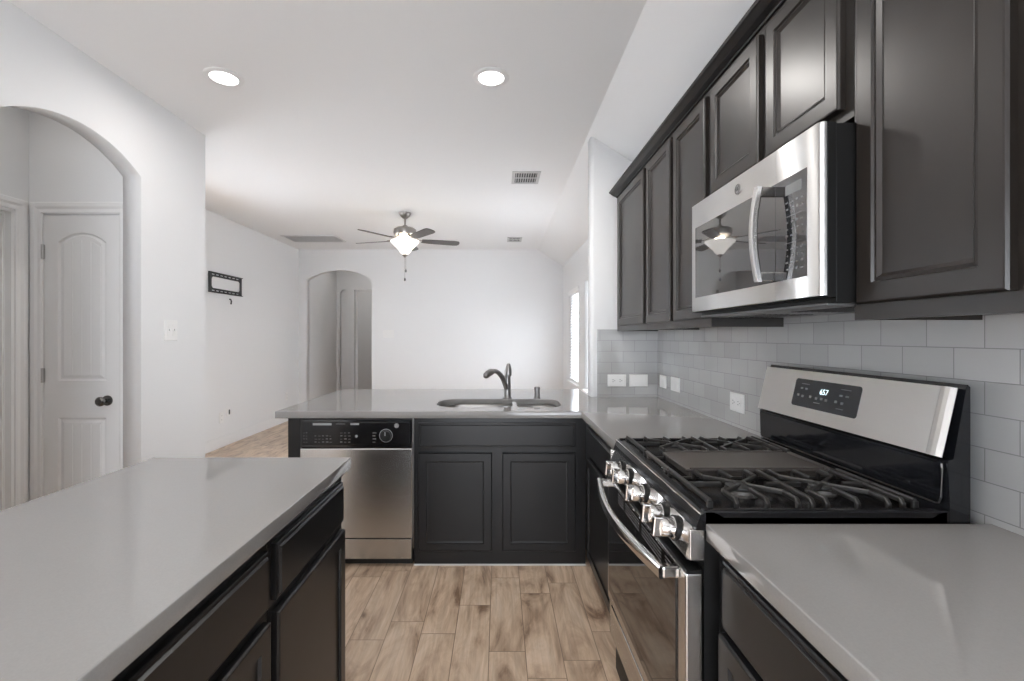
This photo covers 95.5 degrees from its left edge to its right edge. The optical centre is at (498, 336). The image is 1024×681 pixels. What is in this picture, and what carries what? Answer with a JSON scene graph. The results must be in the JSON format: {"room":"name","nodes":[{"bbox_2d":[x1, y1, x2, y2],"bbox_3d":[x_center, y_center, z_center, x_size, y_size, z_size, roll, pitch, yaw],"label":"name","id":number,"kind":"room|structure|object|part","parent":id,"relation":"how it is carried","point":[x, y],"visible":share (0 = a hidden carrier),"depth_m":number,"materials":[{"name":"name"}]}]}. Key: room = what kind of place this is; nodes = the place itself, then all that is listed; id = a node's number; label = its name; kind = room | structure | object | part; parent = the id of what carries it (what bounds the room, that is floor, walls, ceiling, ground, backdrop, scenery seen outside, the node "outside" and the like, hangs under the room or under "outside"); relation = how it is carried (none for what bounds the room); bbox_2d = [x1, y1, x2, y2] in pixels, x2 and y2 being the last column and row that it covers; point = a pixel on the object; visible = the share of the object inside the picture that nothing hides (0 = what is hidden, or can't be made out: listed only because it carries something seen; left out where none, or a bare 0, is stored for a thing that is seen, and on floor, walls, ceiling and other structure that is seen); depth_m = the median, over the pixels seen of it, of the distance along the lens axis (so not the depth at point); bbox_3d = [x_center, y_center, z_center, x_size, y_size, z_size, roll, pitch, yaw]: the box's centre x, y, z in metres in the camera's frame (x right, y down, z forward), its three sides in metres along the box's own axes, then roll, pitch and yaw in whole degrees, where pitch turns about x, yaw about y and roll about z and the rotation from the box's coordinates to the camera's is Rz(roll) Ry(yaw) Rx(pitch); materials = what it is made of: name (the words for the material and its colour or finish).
{"room":"kitchen","nodes":[
{"label":"kitchen","id":0,"kind":"room"},
{"bbox_2d":[0,107,28,500],"bbox_3d":[-2.980,-0.064,2.100,0.100,2.830,1.800,0,0,0],"label":"wall","id":1,"kind":"structure","parent":0,"point":[14,122],"depth_m":2.82,"materials":[{"name":"white paint"}]},
{"bbox_2d":[0,194,27,510],"bbox_3d":[-2.971,0.257,2.415,0.118,2.188,0.930,0,0,0],"label":"trim","id":2,"kind":"structure","parent":1,"relation":"attached to","point":[13,211],"depth_m":2.80,"materials":[{"name":"white paint"}]},
{"bbox_2d":[29,111,122,500],"bbox_3d":[-2.600,-0.064,2.950,0.659,2.830,0.100,0,0,0],"label":"wall","id":3,"kind":"structure","parent":0,"point":[64,166],"depth_m":2.90,"materials":[{"name":"white paint"}]},
{"bbox_2d":[30,202,122,500],"bbox_3d":[-2.600,0.257,2.891,0.624,2.188,0.018,0,0,0],"label":"trim","id":4,"kind":"structure","parent":3,"relation":"attached to","point":[37,209],"depth_m":2.89,"materials":[{"name":"white paint"}]},
{"bbox_2d":[41,215,119,495],"bbox_3d":[-2.609,0.296,2.883,0.486,2.110,0.108,0,0,0],"label":"door","id":5,"kind":"structure","parent":3,"relation":"in","point":[80,374],"depth_m":2.90,"materials":[{"name":"white paint"}]},
{"bbox_3d":[-2.442,0.398,2.865,0.064,0.064,0.073,0,0,0],"label":"knob","id":6,"kind":"part","parent":5,"relation":"part of","materials":[{"name":"black metal"}]},
{"bbox_2d":[0,0,204,467],"bbox_3d":[-2.215,-0.064,0.510,0.110,2.830,5.820,0,0,0],"label":"wall","id":7,"kind":"structure","parent":0,"point":[159,157],"depth_m":2.83,"materials":[{"name":"white paint"}]},
{"bbox_2d":[164,320,176,340],"bbox_3d":[-2.151,-0.041,3.056,0.018,0.135,0.122,0,0,0],"label":"wall plate","id":8,"kind":"object","parent":7,"relation":"attached to","point":[170,326],"visible":1,"depth_m":3.05,"materials":[{"name":"white plastic"}]},
{"bbox_2d":[167,325,170,335],"bbox_3d":[-2.147,-0.041,3.032,0.012,0.072,0.026,0,0,0],"label":"switch","id":9,"kind":"object","parent":8,"relation":"attached to","point":[168,326],"depth_m":3.03,"materials":[{"name":"white plastic"}]},
{"bbox_2d":[173,325,175,335],"bbox_3d":[-2.152,-0.041,3.080,0.002,0.072,0.026,0,0,0],"label":"switch","id":10,"kind":"object","parent":8,"relation":"attached to","point":[174,326],"depth_m":3.08,"materials":[{"name":"white plastic"}]},
{"bbox_2d":[205,209,298,442],"bbox_3d":[-3.460,-0.064,5.595,0.120,2.830,4.590,0,0,0],"label":"wall","id":11,"kind":"structure","parent":0,"point":[252,341],"depth_m":6.29,"materials":[{"name":"white paint"}]},
{"bbox_2d":[208,271,242,296],"bbox_3d":[-3.387,-0.647,5.779,0.026,0.242,0.703,0,0,0],"label":"television mount","id":12,"kind":"object","parent":11,"relation":"attached to","point":[211,274],"visible":1,"depth_m":5.71,"materials":[{"name":"black metal"}]},
{"bbox_3d":[-3.382,-0.764,5.779,0.016,0.007,0.703,0,0,0],"label":"rail","id":13,"kind":"part","parent":12,"relation":"part of","materials":[{"name":"black metal"}]},
{"bbox_2d":[226,408,229,416],"bbox_3d":[-3.392,0.946,5.835,0.016,0.100,0.070,0,0,0],"label":"cable plate","id":14,"kind":"object","parent":11,"relation":"attached to","point":[227,409],"visible":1,"depth_m":5.82,"materials":[{"name":"white plastic"}]},
{"bbox_2d":[205,418,287,453],"bbox_3d":[-3.393,1.288,5.655,0.014,0.125,4.470,0,0,0],"label":"baseboard","id":15,"kind":"structure","parent":11,"relation":"attached to","point":[212,445],"depth_m":6.12,"materials":[{"name":"white paint"}]},
{"bbox_2d":[309,271,336,399],"bbox_3d":[-3.360,-0.064,9.360,0.120,2.830,2.680,0,0,0],"label":"wall","id":16,"kind":"structure","parent":0,"point":[322,288],"depth_m":8.74,"materials":[{"name":"white paint"}]},
{"bbox_2d":[8,0,646,249],"bbox_3d":[-2.175,-1.519,4.900,5.650,0.080,14.600,0,0,0],"label":"ceiling","id":17,"kind":"structure","parent":0,"point":[346,117],"depth_m":2.86,"materials":[{"name":"white paint"}]},
{"bbox_2d":[203,67,244,86],"bbox_3d":[-1.566,-1.474,2.648,0.205,0.010,0.205,0,0,0],"label":"recessed light","id":18,"kind":"object","parent":17,"relation":"in","point":[218,75],"visible":1,"depth_m":2.63,"materials":[{"name":"white paint"}]},
{"bbox_2d":[209,71,237,84],"bbox_3d":[-1.566,-1.474,2.648,0.144,0.002,0.144,0,0,0],"label":"diffuser","id":19,"kind":"object","parent":18,"relation":"attached to","point":[218,77],"depth_m":2.64,"materials":[{"name":"white plastic"}]},
{"bbox_2d":[280,235,345,241],"bbox_3d":[-2.783,-1.474,7.015,0.815,0.010,0.470,0,0,0],"label":"ceiling vent","id":20,"kind":"object","parent":17,"relation":"in","point":[294,238],"visible":1,"depth_m":6.96,"materials":[{"name":"white metal"}]},
{"bbox_2d":[356,211,459,280],"bbox_3d":[-1.125,-1.071,5.609,1.278,0.814,1.223,0,0,0],"label":"ceiling fan","id":21,"kind":"object","parent":17,"relation":"hanging from","point":[402,242],"visible":1,"depth_m":5.47,"materials":[{"name":"silver metal"}]},
{"bbox_3d":[-1.536,-1.153,5.685,0.465,0.034,0.127,0,0,17],"label":"blade","id":22,"kind":"part","parent":21,"relation":"part of","materials":[{"name":"wood"}]},
{"bbox_3d":[-1.374,-1.153,5.203,0.127,0.034,0.465,0,0,35],"label":"blade","id":23,"kind":"part","parent":21,"relation":"part of","materials":[{"name":"wood"}]},
{"bbox_3d":[-1.123,-1.058,5.555,0.342,0.169,0.342,0,0,0],"label":"lamp shade","id":24,"kind":"part","parent":21,"relation":"part of","materials":[{"name":"white glass"}]},
{"bbox_3d":[-0.865,-1.153,5.208,0.127,0.034,0.465,0,0,-37],"label":"blade","id":25,"kind":"part","parent":21,"relation":"part of","materials":[{"name":"wood"}]},
{"bbox_3d":[-0.713,-1.153,5.693,0.465,0.034,0.127,0,0,-19],"label":"blade","id":26,"kind":"part","parent":21,"relation":"part of","materials":[{"name":"wood"}]},
{"bbox_2d":[473,67,508,86],"bbox_3d":[-0.045,-1.474,2.648,0.205,0.010,0.205,0,0,0],"label":"recessed light","id":27,"kind":"object","parent":17,"relation":"in","point":[486,76],"visible":1,"depth_m":2.64,"materials":[{"name":"white paint"}]},
{"bbox_2d":[479,71,503,84],"bbox_3d":[-0.045,-1.474,2.648,0.144,0.002,0.144,0,0,0],"label":"diffuser","id":28,"kind":"object","parent":27,"relation":"attached to","point":[485,77],"depth_m":2.65,"materials":[{"name":"white plastic"}]},
{"bbox_2d":[507,237,521,241],"bbox_3d":[0.235,-1.474,7.060,0.220,0.010,0.320,0,0,0],"label":"ceiling vent","id":29,"kind":"object","parent":17,"relation":"in","point":[509,239],"visible":1,"depth_m":7.05,"materials":[{"name":"grey metal"}]},
{"bbox_2d":[511,171,540,183],"bbox_3d":[0.247,-1.474,4.314,0.255,0.010,0.319,0,0,0],"label":"ceiling vent","id":30,"kind":"object","parent":17,"relation":"in","point":[518,177],"visible":1,"depth_m":4.30,"materials":[{"name":"grey metal"}]},
{"bbox_2d":[337,271,351,390],"bbox_3d":[-3.140,-0.064,9.500,0.320,2.830,0.100,0,0,0],"label":"wall","id":31,"kind":"structure","parent":0,"point":[344,278],"depth_m":9.45,"materials":[{"name":"white paint"}]},
{"bbox_2d":[341,290,347,388],"bbox_3d":[-3.140,-0.064,9.580,0.320,2.830,0.040,0,0,0],"label":"niche","id":32,"kind":"object","parent":31,"relation":"in","point":[344,295],"visible":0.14,"depth_m":9.56,"materials":[{"name":"white paint"}]},
{"bbox_2d":[352,272,371,388],"bbox_3d":[-2.115,-0.064,9.450,1.730,2.830,0.100,0,0,0],"label":"door frame","id":33,"kind":"structure","parent":31,"relation":"attached to","point":[359,282],"depth_m":9.40,"materials":[{"name":"white paint"}]},
{"bbox_2d":[356,290,371,388],"bbox_3d":[-2.930,-0.064,10.050,0.100,2.830,1.100,0,0,0],"label":"wall","id":34,"kind":"structure","parent":0,"point":[363,297],"depth_m":9.92,"materials":[{"name":"white paint"}]},
{"bbox_2d":[205,421,619,680],"bbox_3d":[-1.700,1.381,4.900,6.600,0.060,14.600,0,0,0],"label":"floor","id":35,"kind":"structure","parent":0,"point":[404,621],"depth_m":2.20,"materials":[{"name":"brown wood"}]},
{"bbox_2d":[112,543,269,680],"bbox_3d":[-0.881,0.914,0.865,0.677,0.873,0.529,0,0,0],"label":"base cabinet","id":36,"kind":"object","parent":35,"relation":"on","point":[225,636],"visible":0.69,"depth_m":0.93,"materials":[{"name":"black wood"}]},
{"bbox_3d":[-0.553,0.961,0.865,0.020,0.560,0.490,0,0,0],"label":"door","id":37,"kind":"part","parent":36,"relation":"part of","materials":[{"name":"black wood"}]},
{"bbox_2d":[288,418,302,456],"bbox_3d":[-1.212,0.914,3.075,0.072,0.873,0.650,0,0,0],"label":"end panel","id":38,"kind":"object","parent":35,"relation":"on","point":[294,447],"visible":0.02,"depth_m":2.75,"materials":[{"name":"black wood"}]},
{"bbox_2d":[267,477,344,680],"bbox_3d":[-0.881,0.914,1.397,0.677,0.873,0.531,0,0,0],"label":"base cabinet","id":39,"kind":"object","parent":35,"relation":"on","point":[306,610],"visible":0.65,"depth_m":1.35,"materials":[{"name":"black wood"}]},
{"bbox_2d":[0,457,350,680],"bbox_3d":[-0.893,0.457,0.868,0.714,0.040,1.636,0,0,0],"label":"countertop","id":40,"kind":"structure","parent":39,"relation":"on","point":[94,572],"depth_m":0.95,"materials":[{"name":"grey stone"}]},
{"bbox_3d":[-0.553,0.581,1.395,0.020,0.140,0.491,0,0,0],"label":"drawer","id":41,"kind":"part","parent":39,"relation":"part of","materials":[{"name":"black wood"}]},
{"bbox_2d":[300,418,413,562],"bbox_3d":[-0.836,0.916,3.034,0.664,0.870,0.671,0,0,0],"label":"dishwasher","id":42,"kind":"object","parent":35,"relation":"on","point":[378,522],"visible":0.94,"depth_m":2.73,"materials":[{"name":"silver metal"}]},
{"bbox_3d":[-0.839,0.919,2.744,0.658,0.527,0.033,0,0,0],"label":"door panel","id":43,"kind":"part","parent":42,"relation":"part of","materials":[{"name":"metal"}]},
{"bbox_3d":[-0.839,0.568,2.746,0.658,0.166,0.032,0,0,0],"label":"control panel","id":44,"kind":"part","parent":42,"relation":"part of","materials":[{"name":"black plastic"}]},
{"bbox_3d":[-0.839,1.247,2.747,0.650,0.118,0.029,0,0,0],"label":"panel","id":45,"kind":"part","parent":42,"relation":"part of","materials":[{"name":"metal"}]},
{"bbox_2d":[414,418,585,565],"bbox_3d":[0.005,0.914,3.070,1.014,0.873,0.680,0,0,0],"label":"base cabinet","id":46,"kind":"object","parent":35,"relation":"on","point":[488,491],"visible":0.93,"depth_m":2.74,"materials":[{"name":"grey wood"}]},
{"bbox_3d":[-0.258,0.974,2.740,0.434,0.577,0.020,0,0,0],"label":"door","id":47,"kind":"part","parent":46,"relation":"part of","materials":[{"name":"black wood"}]},
{"bbox_3d":[-0.012,0.580,2.740,0.926,0.143,0.020,0,0,0],"label":"false drawer","id":48,"kind":"part","parent":46,"relation":"part of","materials":[{"name":"black wood"}]},
{"bbox_3d":[0.235,0.974,2.740,0.431,0.577,0.020,0,0,0],"label":"door","id":49,"kind":"part","parent":46,"relation":"part of","materials":[{"name":"black wood"}]},
{"bbox_2d":[586,423,611,613],"bbox_3d":[0.822,0.914,2.317,0.657,0.873,0.864,0,0,0],"label":"base cabinet","id":50,"kind":"object","parent":35,"relation":"on","point":[597,449],"visible":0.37,"depth_m":2.38,"materials":[{"name":"black wood"}]},
{"bbox_2d":[275,389,760,448],"bbox_3d":[-0.079,0.457,2.880,2.460,0.040,1.991,0,0,0],"label":"countertop","id":51,"kind":"structure","parent":50,"relation":"on","point":[612,419],"depth_m":2.79,"materials":[{"name":"grey stone"}]},
{"bbox_2d":[483,363,511,397],"bbox_3d":[-0.014,0.314,3.213,0.066,0.246,0.334,0,0,33],"label":"faucet","id":52,"kind":"object","parent":51,"relation":"on","point":[505,379],"visible":1,"depth_m":3.30,"materials":[{"name":"silver metal"}]},
{"bbox_3d":[0.008,0.304,3.237,0.034,0.171,0.220,0,0,31],"label":"spout","id":53,"kind":"part","parent":52,"relation":"part of","materials":[{"name":"silver metal"}]},
{"bbox_3d":[0.066,0.235,3.325,0.052,0.089,0.052,0,0,0],"label":"handle","id":54,"kind":"part","parent":52,"relation":"part of","materials":[{"name":"silver metal"}]},
{"bbox_2d":[442,404,556,407],"bbox_3d":[-0.003,0.568,3.070,0.845,0.180,0.444,0,0,0],"label":"sink","id":55,"kind":"object","parent":51,"relation":"in","point":[461,405],"visible":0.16,"depth_m":3.26,"materials":[{"name":"silver metal"}]},
{"bbox_3d":[-0.160,0.568,3.070,0.507,0.179,0.420,0,0,0],"label":"bowl","id":56,"kind":"part","parent":55,"relation":"part of","materials":[{"name":"silver metal"}]},
{"bbox_3d":[0.254,0.558,3.047,0.308,0.159,0.374,0,0,0],"label":"bowl","id":57,"kind":"part","parent":55,"relation":"part of","materials":[{"name":"silver metal"}]},
{"bbox_2d":[534,387,540,397],"bbox_3d":[0.272,0.398,3.325,0.050,0.079,0.050,0,0,0],"label":"air gap cap","id":58,"kind":"object","parent":51,"relation":"on","point":[536,389],"visible":1,"depth_m":3.31,"materials":[{"name":"silver metal"}]},
{"bbox_3d":[0.503,0.580,2.320,0.020,0.143,0.600,0,0,0],"label":"drawer","id":59,"kind":"part","parent":50,"relation":"part of","materials":[{"name":"black wood"}]},
{"bbox_2d":[718,555,847,680],"bbox_3d":[0.822,0.914,0.591,0.657,0.873,0.982,0,0,0],"label":"base cabinet","id":60,"kind":"object","parent":35,"relation":"on","point":[756,642],"visible":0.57,"depth_m":0.89,"materials":[{"name":"black wood"}]},
{"bbox_3d":[0.503,0.954,0.835,0.020,0.574,0.430,0,0,0],"label":"door","id":61,"kind":"part","parent":60,"relation":"part of","materials":[{"name":"black wood"}]},
{"bbox_2d":[706,524,1023,680],"bbox_3d":[0.817,0.457,0.569,0.668,0.040,1.038,0,0,0],"label":"countertop","id":62,"kind":"structure","parent":60,"relation":"on","point":[879,602],"depth_m":0.81,"materials":[{"name":"grey stone"}]},
{"bbox_2d":[597,365,969,680],"bbox_3d":[0.728,0.732,1.486,0.761,1.238,0.787,0,0,0],"label":"gas range","id":63,"kind":"object","parent":35,"relation":"on","point":[833,447],"visible":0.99,"depth_m":1.26,"materials":[{"name":"silver metal"}]},
{"bbox_3d":[0.433,0.489,1.715,0.047,0.060,0.060,0,0,0],"label":"knob","id":64,"kind":"part","parent":63,"relation":"part of","materials":[{"name":"silver metal"}]},
{"bbox_3d":[0.475,1.261,1.486,0.010,0.140,0.767,0,0,0],"label":"kick panel","id":65,"kind":"part","parent":63,"relation":"part of","materials":[{"name":"black plastic"}]},
{"bbox_3d":[0.433,0.489,1.615,0.047,0.060,0.060,0,0,0],"label":"knob","id":66,"kind":"part","parent":63,"relation":"part of","materials":[{"name":"silver metal"}]},
{"bbox_3d":[0.463,1.120,1.486,0.034,0.132,0.781,0,0,0],"label":"storage drawer","id":67,"kind":"part","parent":63,"relation":"part of","materials":[{"name":"silver metal"}]},
{"bbox_3d":[0.445,1.072,1.486,0.004,0.022,0.707,0,0,0],"label":"drawer pull","id":68,"kind":"part","parent":63,"relation":"part of","materials":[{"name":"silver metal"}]},
{"bbox_3d":[0.378,0.573,1.482,0.062,0.032,0.709,0,0,0],"label":"handle","id":69,"kind":"part","parent":63,"relation":"part of","materials":[{"name":"silver metal"}]},
{"bbox_3d":[0.433,0.489,1.445,0.047,0.060,0.060,0,0,0],"label":"knob","id":70,"kind":"part","parent":63,"relation":"part of","materials":[{"name":"silver metal"}]},
{"bbox_3d":[0.439,0.784,1.499,0.005,0.443,0.702,0,0,0],"label":"door glass","id":71,"kind":"part","parent":63,"relation":"part of","materials":[{"name":"black"}]},
{"bbox_3d":[0.464,0.490,1.486,0.041,0.078,0.763,0,0,0],"label":"control panel","id":72,"kind":"part","parent":63,"relation":"part of","materials":[{"name":"silver metal"}]},
{"bbox_3d":[0.460,0.802,1.486,0.040,0.487,0.783,0,0,0],"label":"oven door","id":73,"kind":"part","parent":63,"relation":"part of","materials":[{"name":"silver metal"}]},
{"bbox_3d":[0.433,0.489,1.280,0.047,0.060,0.060,0,0,0],"label":"knob","id":74,"kind":"part","parent":63,"relation":"part of","materials":[{"name":"silver metal"}]},
{"bbox_3d":[0.433,0.489,1.190,0.047,0.060,0.060,0,0,0],"label":"knob","id":75,"kind":"part","parent":63,"relation":"part of","materials":[{"name":"silver metal"}]},
{"bbox_2d":[614,435,949,530],"bbox_3d":[0.761,0.425,1.486,0.597,0.064,0.786,0,0,0],"label":"cooktop","id":76,"kind":"object","parent":63,"relation":"in","point":[701,481],"depth_m":1.26,"materials":[{"name":"black metal"}]},
{"bbox_3d":[1.048,0.350,1.484,0.007,0.099,0.769,0,0,0],"label":"trim","id":77,"kind":"part","parent":63,"relation":"part of","materials":[{"name":"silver metal"}]},
{"bbox_2d":[299,250,562,402],"bbox_3d":[-1.200,-0.064,7.955,5.400,2.830,0.130,0,0,0],"label":"wall","id":78,"kind":"structure","parent":0,"point":[456,316],"depth_m":7.89,"materials":[{"name":"white paint"}]},
{"bbox_2d":[563,239,587,390],"bbox_3d":[1.160,0.051,5.689,0.140,2.600,4.402,0,0,0],"label":"wall","id":79,"kind":"structure","parent":0,"point":[575,271],"depth_m":6.38,"materials":[{"name":"white paint"}]},
{"bbox_2d":[567,293,578,387],"bbox_3d":[1.133,0.001,6.808,0.145,1.400,0.924,0,0,0],"label":"window","id":80,"kind":"structure","parent":79,"relation":"in","point":[571,382],"depth_m":7.19,"materials":[{"name":"white paint"}]},
{"bbox_2d":[568,286,577,383],"bbox_3d":[1.111,-0.021,6.808,0.067,1.354,0.854,0,0,0],"label":"window blind","id":81,"kind":"object","parent":80,"relation":"attached to","point":[574,373],"visible":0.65,"depth_m":6.87,"materials":[{"name":"white plastic"}]},
{"bbox_3d":[1.110,0.685,6.808,0.100,0.031,0.924,0,0,0],"label":"sill","id":82,"kind":"part","parent":80,"relation":"part of","materials":[{"name":"white paint"}]},
{"bbox_2d":[617,162,657,330],"bbox_3d":[0.996,-0.524,3.034,0.311,0.969,0.687,0,0,0],"label":"upper cabinet","id":83,"kind":"object","parent":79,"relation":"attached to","point":[631,203],"visible":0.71,"depth_m":2.99,"materials":[{"name":"black wood"}]},
{"bbox_3d":[0.850,-0.530,3.005,0.020,0.908,0.582,0,0,0],"label":"door","id":84,"kind":"part","parent":83,"relation":"part of","materials":[{"name":"grey wood"}]},
{"bbox_2d":[609,0,785,197],"bbox_3d":[0.845,-1.030,1.818,0.090,0.039,3.136,0,0,0],"label":"crown molding","id":85,"kind":"structure","parent":83,"relation":"attached to","point":[760,12],"depth_m":1.85,"materials":[{"name":"black wood"}]},
{"bbox_2d":[588,137,631,396],"bbox_3d":[0.985,-0.057,3.443,0.630,2.815,0.110,0,0,0],"label":"wall","id":86,"kind":"structure","parent":0,"point":[606,166],"depth_m":3.39,"materials":[{"name":"white paint"}]},
{"bbox_2d":[608,375,625,386],"bbox_3d":[0.856,0.319,3.376,0.134,0.088,0.009,0,0,0],"label":"wall plate","id":87,"kind":"object","parent":86,"relation":"attached to","point":[613,380],"visible":1,"depth_m":3.37,"materials":[{"name":"white plastic"}]},
{"bbox_2d":[597,330,656,396],"bbox_3d":[0.933,0.193,3.384,0.437,0.489,0.008,0,0,0],"label":"backsplash","id":88,"kind":"structure","parent":86,"relation":"attached to","point":[627,353],"depth_m":3.38,"materials":[{"name":"tile"}]},
{"bbox_2d":[629,375,647,386],"bbox_3d":[1.013,0.319,3.375,0.134,0.088,0.010,0,0,0],"label":"wall plate","id":89,"kind":"object","parent":86,"relation":"attached to","point":[634,380],"visible":1,"depth_m":3.37,"materials":[{"name":"white plastic"}]},
{"bbox_2d":[537,0,754,265],"bbox_3d":[1.075,-1.267,4.900,0.850,0.664,14.600,0,0,0],"label":"ceiling","id":90,"kind":"structure","parent":0,"point":[671,42],"depth_m":2.51,"materials":[{"name":"white paint"}]},
{"bbox_3d":[1.230,0.076,0.494,0.140,2.550,5.788,0,0,0],"label":"wall","id":91,"kind":"structure","parent":0,"visible":0},
{"bbox_2d":[660,375,666,388],"bbox_3d":[1.147,0.315,3.258,0.010,0.086,0.122,0,0,0],"label":"wall plate","id":92,"kind":"object","parent":91,"relation":"attached to","point":[663,379],"visible":1,"depth_m":3.23,"materials":[{"name":"white plastic"}]},
{"bbox_2d":[671,376,679,392],"bbox_3d":[1.147,0.311,3.034,0.010,0.092,0.148,0,0,0],"label":"wall plate","id":93,"kind":"object","parent":91,"relation":"attached to","point":[675,382],"visible":1,"depth_m":3.02,"materials":[{"name":"white plastic"}]},
{"bbox_2d":[646,87,783,329],"bbox_3d":[0.996,-0.524,2.285,0.311,0.969,0.808,0,0,0],"label":"upper cabinet","id":94,"kind":"object","parent":91,"relation":"attached to","point":[678,173],"visible":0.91,"depth_m":2.20,"materials":[{"name":"black wood"}]},
{"bbox_3d":[0.850,-0.530,2.478,0.020,0.908,0.372,0,0,0],"label":"door","id":95,"kind":"part","parent":94,"relation":"part of","materials":[{"name":"grey wood"}]},
{"bbox_3d":[0.850,-0.530,2.078,0.020,0.908,0.345,0,0,0],"label":"door","id":96,"kind":"part","parent":94,"relation":"part of","materials":[{"name":"grey wood"}]},
{"bbox_2d":[730,392,744,413],"bbox_3d":[1.147,0.318,2.246,0.009,0.090,0.130,0,0,0],"label":"wall plate","id":97,"kind":"object","parent":91,"relation":"attached to","point":[737,401],"visible":1,"depth_m":2.23,"materials":[{"name":"white plastic"}]},
{"bbox_2d":[737,399,740,407],"bbox_3d":[1.144,0.318,2.221,0.002,0.040,0.034,0,0,0],"label":"socket","id":98,"kind":"object","parent":97,"relation":"attached to","point":[738,400],"depth_m":2.22,"materials":[{"name":"grey plastic"}]},
{"bbox_2d":[710,0,854,194],"bbox_3d":[0.996,-0.771,1.502,0.311,0.475,0.753,0,0,0],"label":"upper cabinet","id":99,"kind":"object","parent":91,"relation":"attached to","point":[797,73],"visible":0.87,"depth_m":1.38,"materials":[{"name":"grey wood"}]},
{"bbox_3d":[0.850,-0.774,1.684,0.020,0.420,0.340,0,0,0],"label":"door","id":100,"kind":"part","parent":99,"relation":"part of","materials":[{"name":"grey wood"}]},
{"bbox_2d":[692,121,855,317],"bbox_3d":[0.922,-0.292,1.470,0.455,0.436,0.740,0,0,0],"label":"microwave","id":101,"kind":"object","parent":99,"relation":"attached to","point":[777,240],"visible":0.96,"depth_m":1.25,"materials":[{"name":"silver metal"}]},
{"bbox_3d":[0.768,-0.304,1.558,0.016,0.412,0.563,0,0,0],"label":"door","id":102,"kind":"part","parent":101,"relation":"part of","materials":[{"name":"metal"}]},
{"bbox_3d":[0.710,-0.283,1.290,0.030,0.262,0.018,0,0,0],"label":"handle","id":103,"kind":"part","parent":101,"relation":"part of","materials":[{"name":"silver metal"}]},
{"bbox_3d":[0.719,-0.283,1.290,0.017,0.262,0.017,0,0,0],"label":"handle","id":104,"kind":"part","parent":101,"relation":"part of","materials":[{"name":"silver metal"}]},
{"bbox_3d":[0.741,-0.401,1.290,0.038,0.026,0.017,0,0,0],"label":"handle mount","id":105,"kind":"part","parent":101,"relation":"part of","materials":[{"name":"silver metal"}]},
{"bbox_3d":[0.741,-0.165,1.290,0.038,0.026,0.017,0,0,0],"label":"handle mount","id":106,"kind":"part","parent":101,"relation":"part of","materials":[{"name":"silver metal"}]},
{"bbox_3d":[0.960,-0.079,1.470,0.340,0.007,0.700,0,0,0],"label":"underside panel","id":107,"kind":"part","parent":101,"relation":"part of","materials":[{"name":"grey metal"}]},
{"bbox_3d":[0.850,-0.774,1.312,0.020,0.420,0.318,0,0,0],"label":"door","id":108,"kind":"part","parent":99,"relation":"part of","materials":[{"name":"grey wood"}]},
{"bbox_2d":[657,313,1023,535],"bbox_3d":[1.156,0.186,1.694,0.008,0.530,3.388,0,0,0],"label":"backsplash","id":109,"kind":"structure","parent":91,"relation":"attached to","point":[986,355],"depth_m":1.34,"materials":[{"name":"tile"}]},
{"bbox_2d":[855,0,1023,319],"bbox_3d":[0.996,-0.524,0.698,0.311,0.969,0.853,0,0,0],"label":"upper cabinet","id":110,"kind":"object","parent":91,"relation":"attached to","point":[939,84],"visible":1,"depth_m":0.90,"materials":[{"name":"black wood"}]}
]}

